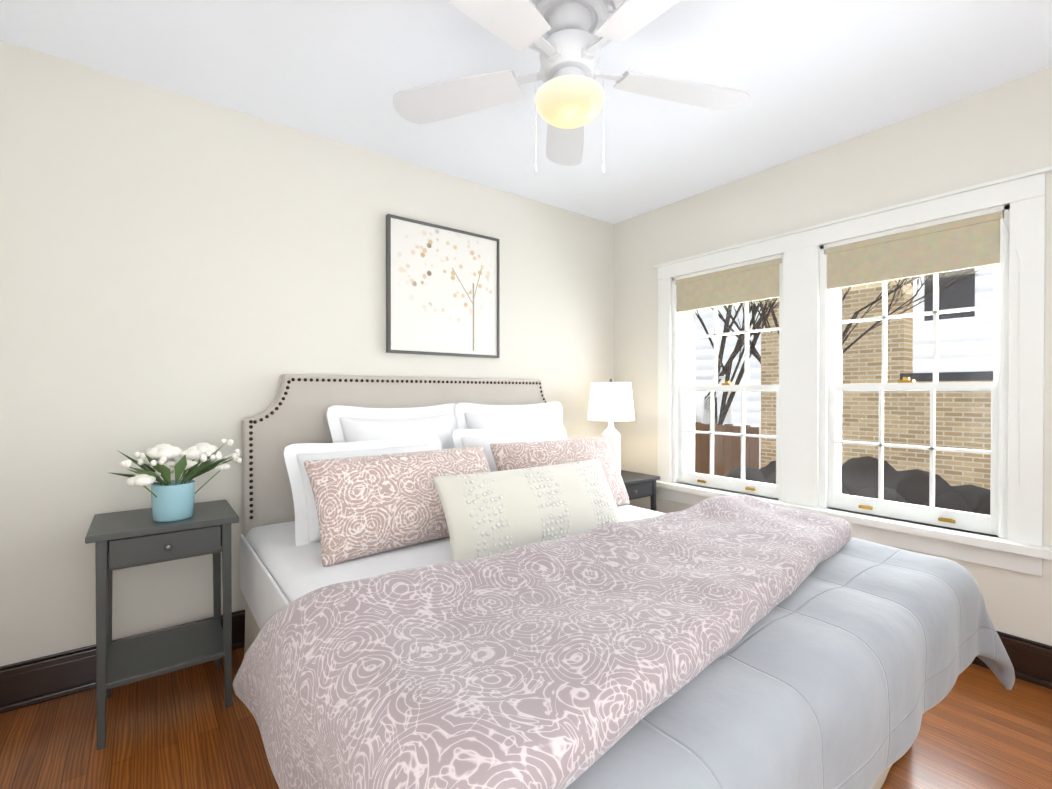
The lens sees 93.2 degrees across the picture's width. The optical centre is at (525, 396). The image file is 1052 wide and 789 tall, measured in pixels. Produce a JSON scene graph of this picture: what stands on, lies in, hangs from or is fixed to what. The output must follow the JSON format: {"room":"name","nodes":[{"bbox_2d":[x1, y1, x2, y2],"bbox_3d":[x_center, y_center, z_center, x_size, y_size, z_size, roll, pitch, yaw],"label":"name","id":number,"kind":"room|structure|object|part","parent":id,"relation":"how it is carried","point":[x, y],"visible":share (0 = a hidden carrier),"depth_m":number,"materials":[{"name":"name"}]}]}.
{"room":"bedroom","nodes":[
{"label":"bedroom","id":0,"kind":"room"},
{"bbox_2d":[0,40,613,665],"bbox_3d":[-0.746,-0.083,2.857,3.860,2.440,0.240,0,1,-37],"label":"wall","id":1,"kind":"structure","parent":0,"point":[182,272],"depth_m":2.13,"materials":[{"name":"paint"}]},
{"bbox_2d":[0,610,244,713],"bbox_3d":[-0.662,1.058,2.756,3.380,0.160,0.036,0,1,-37],"label":"baseboard","id":2,"kind":"structure","parent":1,"relation":"attached to","point":[26,683],"depth_m":1.89,"materials":[{"name":"brown wood"}]},
{"bbox_2d":[386,214,499,357],"bbox_3d":[-0.461,-0.609,2.893,0.720,0.740,0.034,0,1,-37],"label":"framed artwork","id":3,"kind":"object","parent":1,"relation":"attached to","point":[443,290],"visible":0.98,"depth_m":2.86,"materials":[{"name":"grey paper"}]},
{"bbox_2d":[0,647,1051,788],"bbox_3d":[0.330,1.207,1.461,3.860,0.120,3.780,0,1,-37],"label":"floor","id":4,"kind":"structure","parent":0,"point":[980,728],"depth_m":1.66,"materials":[{"name":"brown wood"}]},
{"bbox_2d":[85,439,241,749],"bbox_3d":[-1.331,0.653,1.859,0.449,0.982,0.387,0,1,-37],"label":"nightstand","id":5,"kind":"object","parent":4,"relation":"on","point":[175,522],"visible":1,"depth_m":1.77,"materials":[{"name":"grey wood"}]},
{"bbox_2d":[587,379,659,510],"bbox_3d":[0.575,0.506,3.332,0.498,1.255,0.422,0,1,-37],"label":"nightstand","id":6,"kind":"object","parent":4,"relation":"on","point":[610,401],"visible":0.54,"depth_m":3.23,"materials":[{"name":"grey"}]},
{"bbox_2d":[587,379,634,473],"bbox_3d":[0.570,0.206,3.337,0.316,0.655,0.316,0,1,-37],"label":"lamp","id":7,"kind":"object","parent":6,"relation":"on","point":[610,401],"depth_m":3.22,"materials":[{"name":"white ceramic"}]},
{"bbox_2d":[233,374,1014,788],"bbox_3d":[0.080,0.521,1.887,2.022,1.245,2.287,0,1,-37],"label":"bed","id":8,"kind":"object","parent":4,"relation":"on","point":[473,584],"visible":1,"depth_m":1.12,"materials":[{"name":"fabric"}]},
{"bbox_2d":[284,435,441,545],"bbox_3d":[-0.653,0.402,2.197,0.749,0.417,0.250,0,1,-37],"label":"pillow","id":9,"kind":"object","parent":8,"relation":"on","point":[306,532],"depth_m":2.05,"materials":[{"name":"fabric"}]},
{"bbox_2d":[327,403,458,448],"bbox_3d":[-0.609,0.327,2.517,0.768,0.584,0.245,0,1,-37],"label":"pillow","id":10,"kind":"object","parent":8,"relation":"on","point":[436,425],"depth_m":2.46,"materials":[{"name":"white fabric"}]},
{"bbox_3d":[-0.531,0.515,2.809,1.871,1.245,0.080,0,1,-37],"label":"headboard","id":11,"kind":"part","parent":8,"relation":"part of","materials":[{"name":"fabric"}]},
{"bbox_3d":[0.056,0.703,1.902,1.715,0.258,2.050,0,1,-37],"label":"mattress","id":12,"kind":"part","parent":8,"relation":"part of","materials":[{"name":"white fabric"}]},
{"bbox_2d":[455,401,562,428],"bbox_3d":[-0.055,0.322,2.929,0.768,0.588,0.239,0,1,-37],"label":"pillow","id":13,"kind":"object","parent":8,"relation":"on","point":[548,415],"depth_m":2.90,"materials":[{"name":"white fabric"}]},
{"bbox_2d":[452,424,566,471],"bbox_3d":[-0.022,0.386,2.688,0.766,0.442,0.251,0,1,-37],"label":"pillow","id":14,"kind":"object","parent":8,"relation":"on","point":[461,437],"depth_m":2.66,"materials":[{"name":"fabric"}]},
{"bbox_2d":[233,494,851,788],"bbox_3d":[0.205,0.635,1.522,1.813,0.505,1.329,0,1,-37],"label":"duvet","id":15,"kind":"object","parent":8,"relation":"on","point":[553,641],"depth_m":0.98,"materials":[{"name":"pink fabric"}]},
{"bbox_2d":[565,537,1014,788],"bbox_3d":[0.593,0.733,1.303,1.890,0.437,0.748,0,1,-37],"label":"comforter","id":16,"kind":"object","parent":8,"relation":"on","point":[834,683],"depth_m":1.00,"materials":[{"name":"grey fabric"}]},
{"bbox_2d":[0,0,1051,223],"bbox_3d":[0.330,-1.353,1.442,3.860,0.120,3.780,0,1,-37],"label":"ceiling","id":17,"kind":"structure","parent":0,"point":[809,76],"depth_m":1.97,"materials":[{"name":"white paint"}]},
{"bbox_2d":[393,0,748,173],"bbox_3d":[0.164,-1.024,1.640,1.319,0.540,1.288,0,1,-37],"label":"ceiling fan","id":18,"kind":"object","parent":17,"relation":"hanging from","point":[567,40],"visible":1,"depth_m":1.65,"materials":[{"name":"white"}]},
{"bbox_2d":[614,67,1051,645],"bbox_3d":[1.768,-0.081,2.551,0.240,2.440,3.300,0,1,-37],"label":"wall","id":19,"kind":"structure","parent":0,"point":[1000,131],"depth_m":2.47,"materials":[{"name":"paint"}]},
{"bbox_2d":[654,166,1051,576],"bbox_3d":[1.571,-0.096,2.772,0.345,1.607,1.930,0,1,-37],"label":"window unit","id":20,"kind":"structure","parent":19,"relation":"in","point":[806,275],"depth_m":2.45,"materials":[{"name":"white paint"}]},
{"bbox_2d":[972,631,1051,688],"bbox_3d":[1.658,1.060,2.476,0.036,0.160,3.180,0,1,-37],"label":"baseboard","id":21,"kind":"structure","parent":19,"relation":"attached to","point":[1031,661],"depth_m":2.00,"materials":[{"name":"brown wood"}]},
{"label":"outside","id":22,"kind":"structure","parent":0,"visible":0},
{"bbox_3d":[10.847,2.065,12.851,26.080,0.200,30.000,0,1,-37],"label":"ground","id":23,"kind":"structure","parent":22,"visible":0},
{"bbox_2d":[695,376,730,424],"bbox_3d":[2.524,0.861,7.198,0.040,2.290,0.930,0,1,-37],"label":"lattice","id":24,"kind":"object","parent":23,"relation":"on","point":[728,417],"depth_m":7.09,"materials":[{"name":"white wood"}]},
{"bbox_2d":[695,422,758,476],"bbox_3d":[0.755,1.161,8.516,0.030,1.670,6.590,0,1,-37],"label":"fence","id":25,"kind":"object","parent":23,"relation":"on","point":[724,449],"depth_m":6.23,"materials":[{"name":"brown wood"}]},
{"bbox_2d":[695,300,760,467],"bbox_3d":[5.820,-2.291,13.696,5.600,8.500,5.900,0,1,-37],"label":"house","id":26,"kind":"structure","parent":23,"relation":"on","point":[704,353],"depth_m":11.18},
{"bbox_2d":[695,265,993,424],"bbox_3d":[2.781,-1.283,7.600,5.779,6.580,8.679,0,1,-37],"label":"trees","id":27,"kind":"object","parent":23,"relation":"on","point":[728,364],"depth_m":6.35,"materials":[{"name":"brown plant"}]},
{"bbox_2d":[760,277,992,488],"bbox_3d":[5.189,-1.036,6.013,0.550,6.100,4.650,0,1,-37],"label":"brick house","id":28,"kind":"structure","parent":23,"relation":"on","point":[858,411],"depth_m":6.40,"materials":[{"name":"beige brick"}]},
{"bbox_2d":[913,265,993,372],"bbox_3d":[9.964,-2.043,7.047,5.100,8.100,8.300,0,1,-37],"label":"house","id":29,"kind":"structure","parent":23,"relation":"on","point":[979,351],"depth_m":7.64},
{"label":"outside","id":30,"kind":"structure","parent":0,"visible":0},
{"bbox_2d":[725,456,989,514],"bbox_3d":[2.979,0.919,4.502,1.145,0.777,2.588,0,1,-37],"label":"shrubs","id":31,"kind":"object","parent":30,"point":[943,502],"depth_m":4.14,"materials":[{"name":"grey plant"}]}
]}

